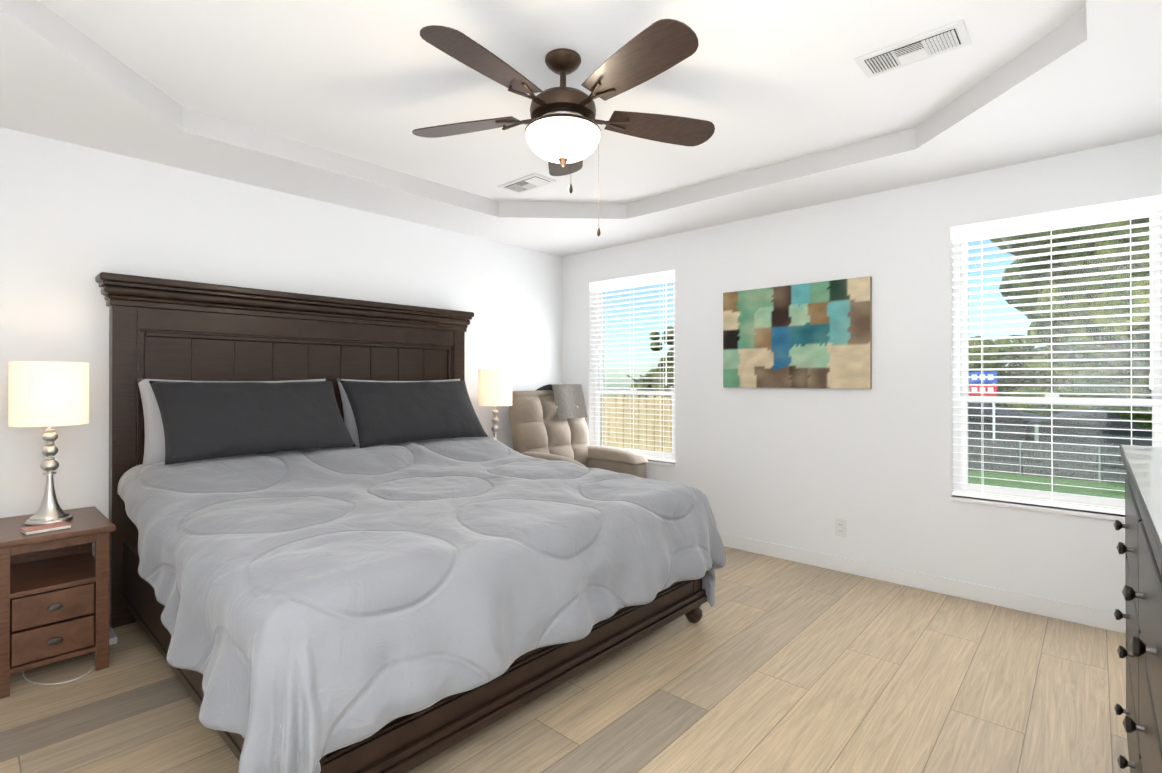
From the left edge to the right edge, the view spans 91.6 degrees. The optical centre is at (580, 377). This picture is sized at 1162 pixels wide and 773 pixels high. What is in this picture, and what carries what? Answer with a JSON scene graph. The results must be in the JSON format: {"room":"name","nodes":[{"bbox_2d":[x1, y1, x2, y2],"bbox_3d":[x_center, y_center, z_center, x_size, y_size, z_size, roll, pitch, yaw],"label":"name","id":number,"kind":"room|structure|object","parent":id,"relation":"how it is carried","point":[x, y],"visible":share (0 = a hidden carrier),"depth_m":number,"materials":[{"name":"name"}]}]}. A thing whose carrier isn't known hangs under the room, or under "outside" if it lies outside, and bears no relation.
{"room":"bedroom","nodes":[
{"label":"bedroom","id":0,"kind":"room"},
{"bbox_2d":[0,127,562,556],"bbox_3d":[-1.727,-0.101,3.833,0.140,2.750,4.730,0,0,42],"label":"wall","id":1,"kind":"structure","parent":0,"point":[75,220],"depth_m":3.15,"materials":[{"name":"white paint"}]},
{"bbox_2d":[0,546,1129,772],"bbox_3d":[-0.067,1.307,2.315,4.630,0.080,4.730,0,0,42],"label":"floor","id":2,"kind":"structure","parent":0,"point":[766,664],"depth_m":2.21,"materials":[{"name":"brown wood"}]},
{"bbox_2d":[0,506,115,698],"bbox_3d":[-2.372,0.958,2.515,0.561,0.620,0.386,0,0,42],"label":"nightstand","id":3,"kind":"object","parent":2,"relation":"on","point":[54,595],"visible":0.98,"depth_m":2.38,"materials":[{"name":"brown wood"}]},
{"bbox_2d":[20,521,71,534],"bbox_3d":[-2.265,0.638,2.392,0.094,0.016,0.144,0,0,34],"label":"book","id":4,"kind":"object","parent":3,"relation":"on","point":[44,528],"visible":1,"depth_m":2.37,"materials":[{"name":"white paper"}]},
{"bbox_2d":[8,361,88,525],"bbox_3d":[-2.385,0.287,2.537,0.264,0.720,0.264,0,0,42],"label":"lamp","id":5,"kind":"object","parent":3,"relation":"on","point":[49,395],"visible":1,"depth_m":2.46,"materials":[{"name":"white fabric"}]},
{"bbox_2d":[22,652,94,684],"bbox_3d":[-2.287,1.262,2.487,0.442,0.006,0.245,0,0,42],"label":"cord","id":6,"kind":"object","parent":2,"relation":"on","point":[28,680],"visible":0.58,"depth_m":2.34,"materials":[{"name":"white plastic"}]},
{"bbox_2d":[109,624,116,644],"bbox_3d":[-2.309,1.253,2.757,0.240,0.032,0.040,0,0,42],"label":"power strip","id":7,"kind":"object","parent":2,"relation":"on","point":[112,638],"visible":0.35,"depth_m":2.69,"materials":[{"name":"white plastic"}]},
{"bbox_2d":[95,272,725,772],"bbox_3d":[-0.831,0.374,2.887,2.434,1.790,2.310,0,0,42],"label":"bed","id":8,"kind":"object","parent":2,"relation":"on","point":[349,536],"visible":1,"depth_m":2.35,"materials":[{"name":"grey fabric"}]},
{"bbox_2d":[117,436,725,772],"bbox_3d":[-0.731,0.803,2.781,2.103,0.794,2.302,0,0,42],"label":"comforter","id":9,"kind":"object","parent":8,"relation":"on","point":[377,606],"depth_m":1.97,"materials":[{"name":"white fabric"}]},
{"bbox_2d":[509,384,649,477],"bbox_3d":[-0.086,0.668,4.704,0.850,1.219,0.999,0,0,-43],"label":"recliner","id":10,"kind":"object","parent":2,"relation":"on","point":[548,422],"visible":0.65,"depth_m":4.74,"materials":[{"name":"beige upholstery fabric"}]},
{"bbox_2d":[1113,445,1161,772],"bbox_3d":[1.425,0.741,1.128,0.506,1.040,1.636,0,0,42],"label":"dresser","id":11,"kind":"object","parent":2,"relation":"on","point":[1141,548],"visible":1,"depth_m":1.15,"materials":[{"name":"grey paint"}]},
{"bbox_3d":[-0.651,0.967,4.405,0.561,0.620,0.284,0,0,42],"label":"nightstand","id":12,"kind":"object","parent":2,"relation":"on","visible":0},
{"bbox_2d":[478,369,511,439],"bbox_3d":[-0.673,0.296,4.440,0.264,0.720,0.264,0,0,42],"label":"lamp","id":13,"kind":"object","parent":12,"relation":"on","point":[495,388],"visible":0.92,"depth_m":4.33,"materials":[{"name":"silver metal"}]},
{"bbox_2d":[0,0,1161,256],"bbox_3d":[-0.067,-1.306,2.327,4.630,0.265,4.730,0,0,42],"label":"ceiling","id":14,"kind":"structure","parent":0,"point":[336,102],"depth_m":2.53,"materials":[{"name":"white paint"}]},
{"bbox_2d":[498,173,555,193],"bbox_3d":[-0.360,-1.274,3.736,0.370,0.013,0.190,0,0,42],"label":"ceiling vent","id":15,"kind":"object","parent":14,"relation":"in","point":[527,183],"visible":1,"depth_m":3.71,"materials":[{"name":"white metal"}]},
{"bbox_2d":[412,19,714,236],"bbox_3d":[-0.080,-0.933,2.243,1.305,0.710,1.292,0,0,42],"label":"ceiling fan","id":16,"kind":"object","parent":14,"relation":"hanging from","point":[562,131],"visible":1,"depth_m":2.16,"materials":[{"name":"brown wood"}]},
{"bbox_2d":[854,20,970,77],"bbox_3d":[1.304,-1.281,2.229,0.370,0.013,0.190,0,0,42],"label":"ceiling vent","id":17,"kind":"object","parent":14,"relation":"in","point":[944,39],"visible":1,"depth_m":2.21,"materials":[{"name":"white metal"}]},
{"bbox_2d":[627,326,673,397],"bbox_3d":[3.725,0.513,25.183,3.307,5.616,3.393,0,0,42],"label":"tree","id":18,"kind":"object","parent":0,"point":[656,369],"depth_m":24.44,"materials":[{"name":"green plant"}]},
{"bbox_2d":[563,134,1161,613],"bbox_3d":[1.478,-0.100,4.019,4.350,2.750,0.140,0,0,42],"label":"wall","id":19,"kind":"structure","parent":0,"point":[801,468],"depth_m":3.58,"materials":[{"name":"white paint"}]},
{"bbox_2d":[589,270,674,466],"bbox_3d":[0.458,-0.073,4.933,0.930,1.597,0.151,0,0,42],"label":"window","id":20,"kind":"structure","parent":19,"relation":"in","point":[600,288],"depth_m":4.91,"materials":[{"name":"white plastic"}]},
{"bbox_2d":[723,276,871,388],"bbox_3d":[1.457,-0.281,3.915,1.020,0.710,0.034,0,0,42],"label":"canvas art","id":21,"kind":"object","parent":19,"relation":"attached to","point":[813,335],"visible":1,"depth_m":3.85,"materials":[{"name":"fabric"}]},
{"bbox_2d":[835,518,846,536],"bbox_3d":[1.704,0.988,3.706,0.070,0.116,0.009,0,0,42],"label":"electrical outlet plate","id":22,"kind":"object","parent":19,"relation":"attached to","point":[840,527],"visible":1,"depth_m":3.70,"materials":[{"name":"white plastic"}]},
{"bbox_2d":[719,532,1125,633],"bbox_3d":[1.425,1.227,3.955,4.290,0.095,0.016,0,0,42],"label":"baseboard","id":23,"kind":"structure","parent":19,"relation":"attached to","point":[1080,614],"depth_m":3.30,"materials":[{"name":"white"}]},
{"bbox_2d":[950,195,1161,521],"bbox_3d":[2.535,-0.081,3.041,0.910,1.597,0.151,0,0,42],"label":"window","id":24,"kind":"structure","parent":19,"relation":"in","point":[963,236],"depth_m":3.02,"materials":[{"name":"white plastic"}]},
{"label":"outside","id":25,"kind":"structure","parent":0,"visible":0},
{"bbox_2d":[968,454,1124,498],"bbox_3d":[25.301,5.121,33.391,120.000,6.422,75.410,0,0,42],"label":"lawn","id":26,"kind":"structure","parent":25,"point":[1038,486],"depth_m":19.03,"materials":[{"name":"green plant"}]},
{"bbox_2d":[603,395,671,452],"bbox_3d":[-0.881,1.141,9.914,10.916,1.798,0.109,0,0,42],"label":"fence","id":27,"kind":"object","parent":26,"relation":"on","point":[657,418],"depth_m":8.28,"materials":[{"name":"beige wood"}]},
{"bbox_2d":[969,372,996,395],"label":"sign","id":28,"kind":"object","parent":26,"relation":"on","point":[984,388],"depth_m":30.63,"materials":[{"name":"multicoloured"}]},
{"bbox_2d":[993,403,994,440],"label":"pole","id":29,"kind":"object","parent":26,"relation":"on","point":[993,403],"depth_m":30.37,"materials":[{"name":"white"}]},
{"bbox_2d":[969,335,1093,415],"bbox_3d":[43.228,1.390,46.494,31.208,11.623,14.821,0,0,42],"label":"row of trees at the back","id":30,"kind":"object","parent":26,"relation":"on","point":[1022,372],"depth_m":49.55,"materials":[{"name":"green plant"}]},
{"bbox_2d":[968,439,1126,483],"bbox_3d":[19.986,3.321,21.549,20.096,1.412,0.109,0,0,42],"label":"fence","id":31,"kind":"object","parent":26,"relation":"on","point":[1081,474],"depth_m":22.69,"materials":[{"name":"grey wood"}]},
{"bbox_2d":[968,402,1151,460],"bbox_3d":[27.205,2.986,34.379,25.500,3.900,9.400,0,0,42],"label":"house","id":32,"kind":"structure","parent":26,"relation":"on","point":[1089,440],"depth_m":30.18,"materials":[{"name":"grey"}]},
{"bbox_2d":[989,217,1151,429],"bbox_3d":[14.666,-1.502,12.535,8.981,9.190,8.962,0,0,42],"label":"tree","id":33,"kind":"object","parent":26,"relation":"on","point":[1121,372],"depth_m":12.32,"materials":[{"name":"green plant"}]}
]}

